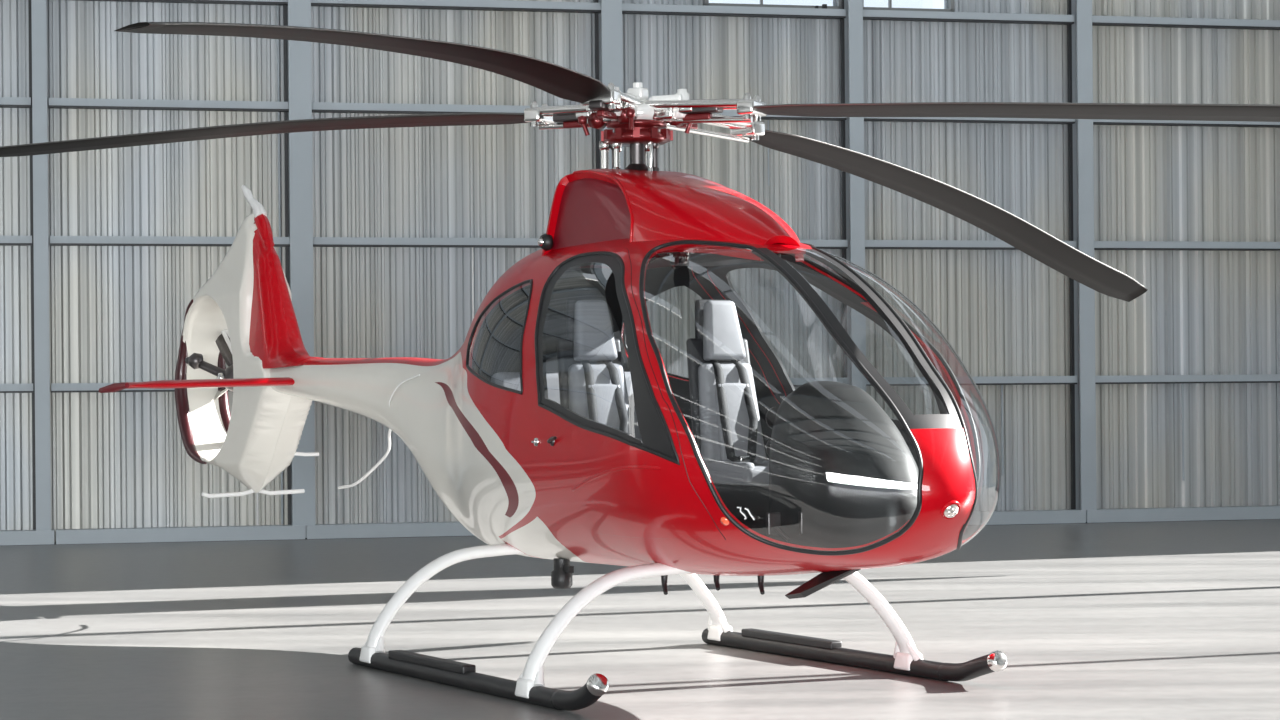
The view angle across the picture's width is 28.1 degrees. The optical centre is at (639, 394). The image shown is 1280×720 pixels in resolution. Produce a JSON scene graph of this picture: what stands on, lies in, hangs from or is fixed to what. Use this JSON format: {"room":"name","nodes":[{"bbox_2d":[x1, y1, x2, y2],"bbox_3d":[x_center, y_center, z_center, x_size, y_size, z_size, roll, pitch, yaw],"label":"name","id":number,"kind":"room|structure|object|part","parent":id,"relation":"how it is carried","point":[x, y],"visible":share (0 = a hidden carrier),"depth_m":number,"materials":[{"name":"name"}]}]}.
{"room":"aircraft hangar","nodes":[
{"label":"aircraft hangar","id":0,"kind":"room"},
{"bbox_2d":[0,0,1279,541],"bbox_3d":[-0.031,-3.350,31.069,40.000,10.000,0.084,0,0,-13],"label":"wall","id":1,"kind":"structure","parent":0,"point":[117,313],"depth_m":31.12,"materials":[{"name":"grey metal"}]},
{"bbox_2d":[28,0,50,530],"bbox_3d":[-6.894,-3.290,29.328,0.200,10.000,0.270,0,0,-13],"label":"trim","id":2,"kind":"structure","parent":1,"relation":"attached to","point":[38,133],"depth_m":29.20,"materials":[{"name":"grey metal"}]},
{"bbox_2d":[256,493,258,524],"bbox_3d":[-4.483,0.704,29.966,0.022,1.630,0.022,-1,0,10],"label":"trim","id":3,"kind":"structure","parent":1,"relation":"attached to","point":[257,510],"depth_m":29.96,"materials":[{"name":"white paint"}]},
{"bbox_2d":[277,5,283,523],"bbox_3d":[-4.232,-2.898,30.030,0.028,8.830,0.028,-1,0,-13],"label":"trim","id":4,"kind":"structure","parent":1,"relation":"attached to","point":[278,40],"depth_m":30.02,"materials":[{"name":"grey metal"}]},
{"bbox_2d":[283,0,314,537],"bbox_3d":[-4.006,-3.315,29.979,0.300,10.000,0.270,0,0,-13],"label":"vertical column","id":5,"kind":"structure","parent":1,"relation":"attached to","point":[297,54],"depth_m":29.86,"materials":[{"name":"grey metal"}]},
{"bbox_2d":[472,247,473,320],"bbox_3d":[-1.991,-0.983,30.531,0.022,1.600,0.022,0,0,-35],"label":"trim","id":6,"kind":"structure","parent":1,"relation":"attached to","point":[472,247],"depth_m":30.52,"materials":[{"name":"white paint"}]},
{"bbox_2d":[595,0,622,168],"bbox_3d":[-0.373,-3.347,30.798,0.286,10.000,0.270,0,0,-13],"label":"trim","id":7,"kind":"structure","parent":1,"relation":"attached to","point":[608,23],"depth_m":30.68,"materials":[{"name":"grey metal"}]},
{"bbox_2d":[0,505,1279,545],"bbox_3d":[0.066,1.567,30.826,40.000,0.165,0.226,0,0,-13],"label":"baseboard","id":8,"kind":"structure","parent":1,"relation":"attached to","point":[1022,517],"depth_m":30.00,"materials":[{"name":"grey metal"}]},
{"bbox_2d":[0,235,1279,250],"bbox_3d":[0.014,-1.830,30.928,40.000,0.106,0.173,0,0,-13],"label":"trim","id":9,"kind":"structure","parent":1,"relation":"attached to","point":[4,240],"depth_m":30.42,"materials":[{"name":"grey metal"}]},
{"bbox_2d":[0,97,1279,127],"bbox_3d":[0.000,-3.410,30.928,40.000,0.106,0.173,0,0,-13],"label":"trim","id":10,"kind":"structure","parent":1,"relation":"attached to","point":[5,102],"depth_m":30.20,"materials":[{"name":"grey metal"}]},
{"bbox_2d":[0,374,1279,392],"bbox_3d":[0.029,-0.140,30.928,40.000,0.106,0.173,0,0,-13],"label":"trim","id":11,"kind":"structure","parent":1,"relation":"attached to","point":[1259,378],"depth_m":31.88,"materials":[{"name":"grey metal"}]},
{"bbox_2d":[81,0,1279,29],"bbox_3d":[-0.011,-4.660,30.928,40.000,0.106,0.173,0,0,-13],"label":"horizontal beam","id":12,"kind":"structure","parent":1,"relation":"attached to","point":[486,5],"depth_m":31.18,"materials":[{"name":"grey metal"}]},
{"bbox_2d":[767,120,768,185],"bbox_3d":[1.572,-2.964,31.338,0.018,0.800,0.018,0,0,-35],"label":"trim","id":13,"kind":"structure","parent":1,"relation":"attached to","point":[767,120],"depth_m":31.33,"materials":[{"name":"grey metal"}]},
{"bbox_2d":[703,0,842,8],"bbox_3d":[1.627,-5.338,31.343,1.750,1.292,0.165,0,0,-13],"label":"window","id":14,"kind":"structure","parent":1,"relation":"in","point":[705,2],"depth_m":31.31,"materials":[{"name":"clear glass"}]},
{"bbox_2d":[840,0,865,391],"bbox_3d":[2.607,-3.373,31.470,0.216,10.000,0.270,0,0,-13],"label":"trim","id":15,"kind":"structure","parent":1,"relation":"attached to","point":[851,27],"depth_m":31.35,"materials":[{"name":"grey metal"}]},
{"bbox_2d":[863,0,953,11],"bbox_3d":[3.290,-5.369,31.740,1.230,1.260,0.120,0,0,-13],"label":"window","id":16,"kind":"structure","parent":1,"relation":"in","point":[950,3],"depth_m":31.71,"materials":[{"name":"clear glass"}]},
{"bbox_2d":[1001,385,1003,475],"bbox_3d":[4.528,0.420,31.998,0.026,1.180,0.026,0,0,-35],"label":"trim","id":17,"kind":"structure","parent":1,"relation":"attached to","point":[1002,446],"depth_m":31.99,"materials":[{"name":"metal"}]},
{"bbox_2d":[1067,0,1096,509],"bbox_3d":[5.524,-3.398,32.127,0.236,10.000,0.270,0,0,-13],"label":"vertical column","id":18,"kind":"structure","parent":1,"relation":"attached to","point":[1079,34],"depth_m":32.01,"materials":[{"name":"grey metal"}]},
{"bbox_2d":[1181,383,1183,480],"bbox_3d":[6.899,0.450,32.532,0.026,1.280,0.026,-1,0,10],"label":"trim","id":19,"kind":"structure","parent":1,"relation":"attached to","point":[1182,384],"depth_m":32.52,"materials":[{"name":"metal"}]},
{"bbox_2d":[0,519,1279,719],"bbox_3d":[0.015,1.750,18.000,60.000,0.200,54.000,-1,0,0],"label":"floor","id":20,"kind":"structure","parent":0,"point":[1172,620],"depth_m":17.72,"materials":[{"name":"concrete"}]},
{"bbox_2d":[0,22,1279,710],"bbox_3d":[-0.218,-0.103,17.465,8.211,3.510,11.298,0,0,-19],"label":"helicopter","id":21,"kind":"object","parent":20,"relation":"on","point":[546,434],"visible":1,"depth_m":14.87,"materials":[{"name":"red paint"}]},
{"bbox_3d":[-3.532,-0.047,21.904,0.090,0.194,0.556,0,0,-29],"label":"fan blade","id":22,"kind":"part","parent":21,"relation":"part of","materials":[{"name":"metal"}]},
{"bbox_3d":[-3.509,-0.368,21.858,0.090,0.376,0.506,0,0,-29],"label":"fan blade","id":23,"kind":"part","parent":21,"relation":"part of","materials":[{"name":"metal"}]},
{"bbox_3d":[-3.456,-0.376,21.864,0.084,0.388,0.499,0,0,-29],"label":"stator arm","id":24,"kind":"part","parent":21,"relation":"part of","materials":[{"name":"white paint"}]},
{"bbox_2d":[241,185,266,217],"bbox_3d":[-3.175,-1.575,20.992,0.100,0.328,0.456,0,0,-29],"label":"tail fin tip","id":25,"kind":"object","parent":21,"relation":"attached to","point":[258,209],"depth_m":20.90,"materials":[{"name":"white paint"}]},
{"bbox_3d":[-2.545,-1.697,16.551,4.380,0.097,0.268,0,0,26],"label":"rotor blade","id":26,"kind":"part","parent":21,"relation":"part of","materials":[{"name":"metal"}]},
{"bbox_3d":[-1.181,-1.697,12.937,0.269,0.261,4.500,0,0,26],"label":"rotor blade","id":27,"kind":"part","parent":21,"relation":"part of","materials":[{"name":"metal"}]},
{"bbox_3d":[-0.494,0.259,14.346,0.039,0.058,0.116,-1,0,-21],"label":"door handle","id":28,"kind":"part","parent":21,"relation":"part of","materials":[{"name":"metal"}]},
{"bbox_2d":[551,558,573,588],"bbox_3d":[-0.460,1.087,15.538,0.130,0.185,0.195,0,0,-29],"label":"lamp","id":29,"kind":"object","parent":21,"relation":"attached to","point":[561,576],"depth_m":15.52,"materials":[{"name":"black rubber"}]},
{"bbox_3d":[-0.436,0.154,16.097,1.050,0.597,0.188,0,0,-29],"label":"seat backrest","id":30,"kind":"part","parent":21,"relation":"part of","materials":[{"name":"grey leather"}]},
{"bbox_3d":[-0.277,-1.036,15.112,0.068,0.509,1.171,0,0,-29],"label":"panel","id":31,"kind":"part","parent":21,"relation":"part of","materials":[{"name":"red paint"}]},
{"bbox_3d":[-0.220,-1.061,15.690,0.752,0.556,0.254,0,0,-29],"label":"panel","id":32,"kind":"part","parent":21,"relation":"part of","materials":[{"name":"clear glass"}]},
{"bbox_3d":[-0.221,0.133,14.889,0.418,0.634,0.226,0,0,-29],"label":"seat backrest","id":33,"kind":"part","parent":21,"relation":"part of","materials":[{"name":"grey leather"}]},
{"bbox_3d":[-0.211,-1.403,15.360,0.074,0.270,0.074,0,0,-29],"label":"control rod","id":34,"kind":"part","parent":21,"relation":"part of","materials":[{"name":"metal"}]},
{"bbox_3d":[-0.147,-1.404,15.349,0.068,0.270,0.068,0,0,-29],"label":"control rod","id":35,"kind":"part","parent":21,"relation":"part of","materials":[{"name":"metal"}]},
{"bbox_3d":[-0.140,-1.404,15.273,0.050,0.270,0.050,0,0,-29],"label":"control rod","id":36,"kind":"part","parent":21,"relation":"part of","materials":[{"name":"metal"}]},
{"bbox_3d":[-0.121,-1.726,15.110,0.130,0.175,0.225,0,0,26],"label":"hub arm","id":37,"kind":"part","parent":21,"relation":"part of","materials":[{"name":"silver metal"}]},
{"bbox_3d":[0.040,-1.405,15.465,0.062,0.270,0.062,0,0,-29],"label":"control rod","id":38,"kind":"part","parent":21,"relation":"part of","materials":[{"name":"metal"}]},
{"bbox_3d":[0.063,-1.407,15.218,0.031,0.272,0.045,0,0,-29],"label":"control rod","id":39,"kind":"part","parent":21,"relation":"part of","materials":[{"name":"metal"}]},
{"bbox_3d":[0.088,-1.406,15.297,0.056,0.270,0.056,0,0,-29],"label":"control rod","id":40,"kind":"part","parent":21,"relation":"part of","materials":[{"name":"metal"}]},
{"bbox_3d":[0.302,-1.041,15.434,0.068,0.509,1.171,0,0,-29],"label":"panel","id":41,"kind":"part","parent":21,"relation":"part of","materials":[{"name":"clear glass"}]},
{"bbox_3d":[0.190,-1.729,15.217,0.224,0.175,0.130,0,0,26],"label":"hub arm","id":42,"kind":"part","parent":21,"relation":"part of","materials":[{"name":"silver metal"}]},
{"bbox_2d":[720,517,728,525],"bbox_3d":[0.429,0.641,13.005,0.038,0.044,0.050,0,0,-29],"label":"marker lamp","id":43,"kind":"object","parent":21,"relation":"attached to","point":[724,521],"depth_m":12.99,"materials":[{"name":"red plastic"}]},
{"bbox_3d":[0.541,0.126,15.164,0.418,0.634,0.226,0,0,-29],"label":"seat backrest","id":44,"kind":"part","parent":21,"relation":"part of","materials":[{"name":"grey leather"}]},
{"bbox_3d":[0.680,0.462,14.919,0.460,0.155,0.520,0,0,-29],"label":"seat","id":45,"kind":"part","parent":21,"relation":"part of","materials":[{"name":"grey leather"}]},
{"bbox_3d":[1.118,0.352,13.309,0.558,0.856,1.000,0,0,-29],"label":"instrument panel","id":46,"kind":"part","parent":21,"relation":"part of","materials":[{"name":"black plastic"}]},
{"bbox_3d":[1.498,0.418,12.627,0.347,0.507,0.171,0,0,-29],"label":"nose panel","id":47,"kind":"part","parent":21,"relation":"part of","materials":[{"name":"red paint"}]},
{"bbox_3d":[2.143,-1.174,17.331,4.100,1.009,0.264,0,0,-43],"label":"rotor blade","id":48,"kind":"part","parent":21,"relation":"part of","materials":[{"name":"metal"}]},
{"bbox_2d":[940,500,960,518],"bbox_3d":[1.524,0.563,12.582,0.110,0.100,0.081,0,0,-29],"label":"landing light","id":49,"kind":"object","parent":21,"relation":"attached to","point":[949,509],"depth_m":12.56,"materials":[{"name":"clear glass"}]},
{"bbox_3d":[2.526,-1.541,14.078,4.240,0.329,0.266,0,0,26],"label":"rotor blade","id":50,"kind":"part","parent":21,"relation":"part of","materials":[{"name":"metal"}]}
]}

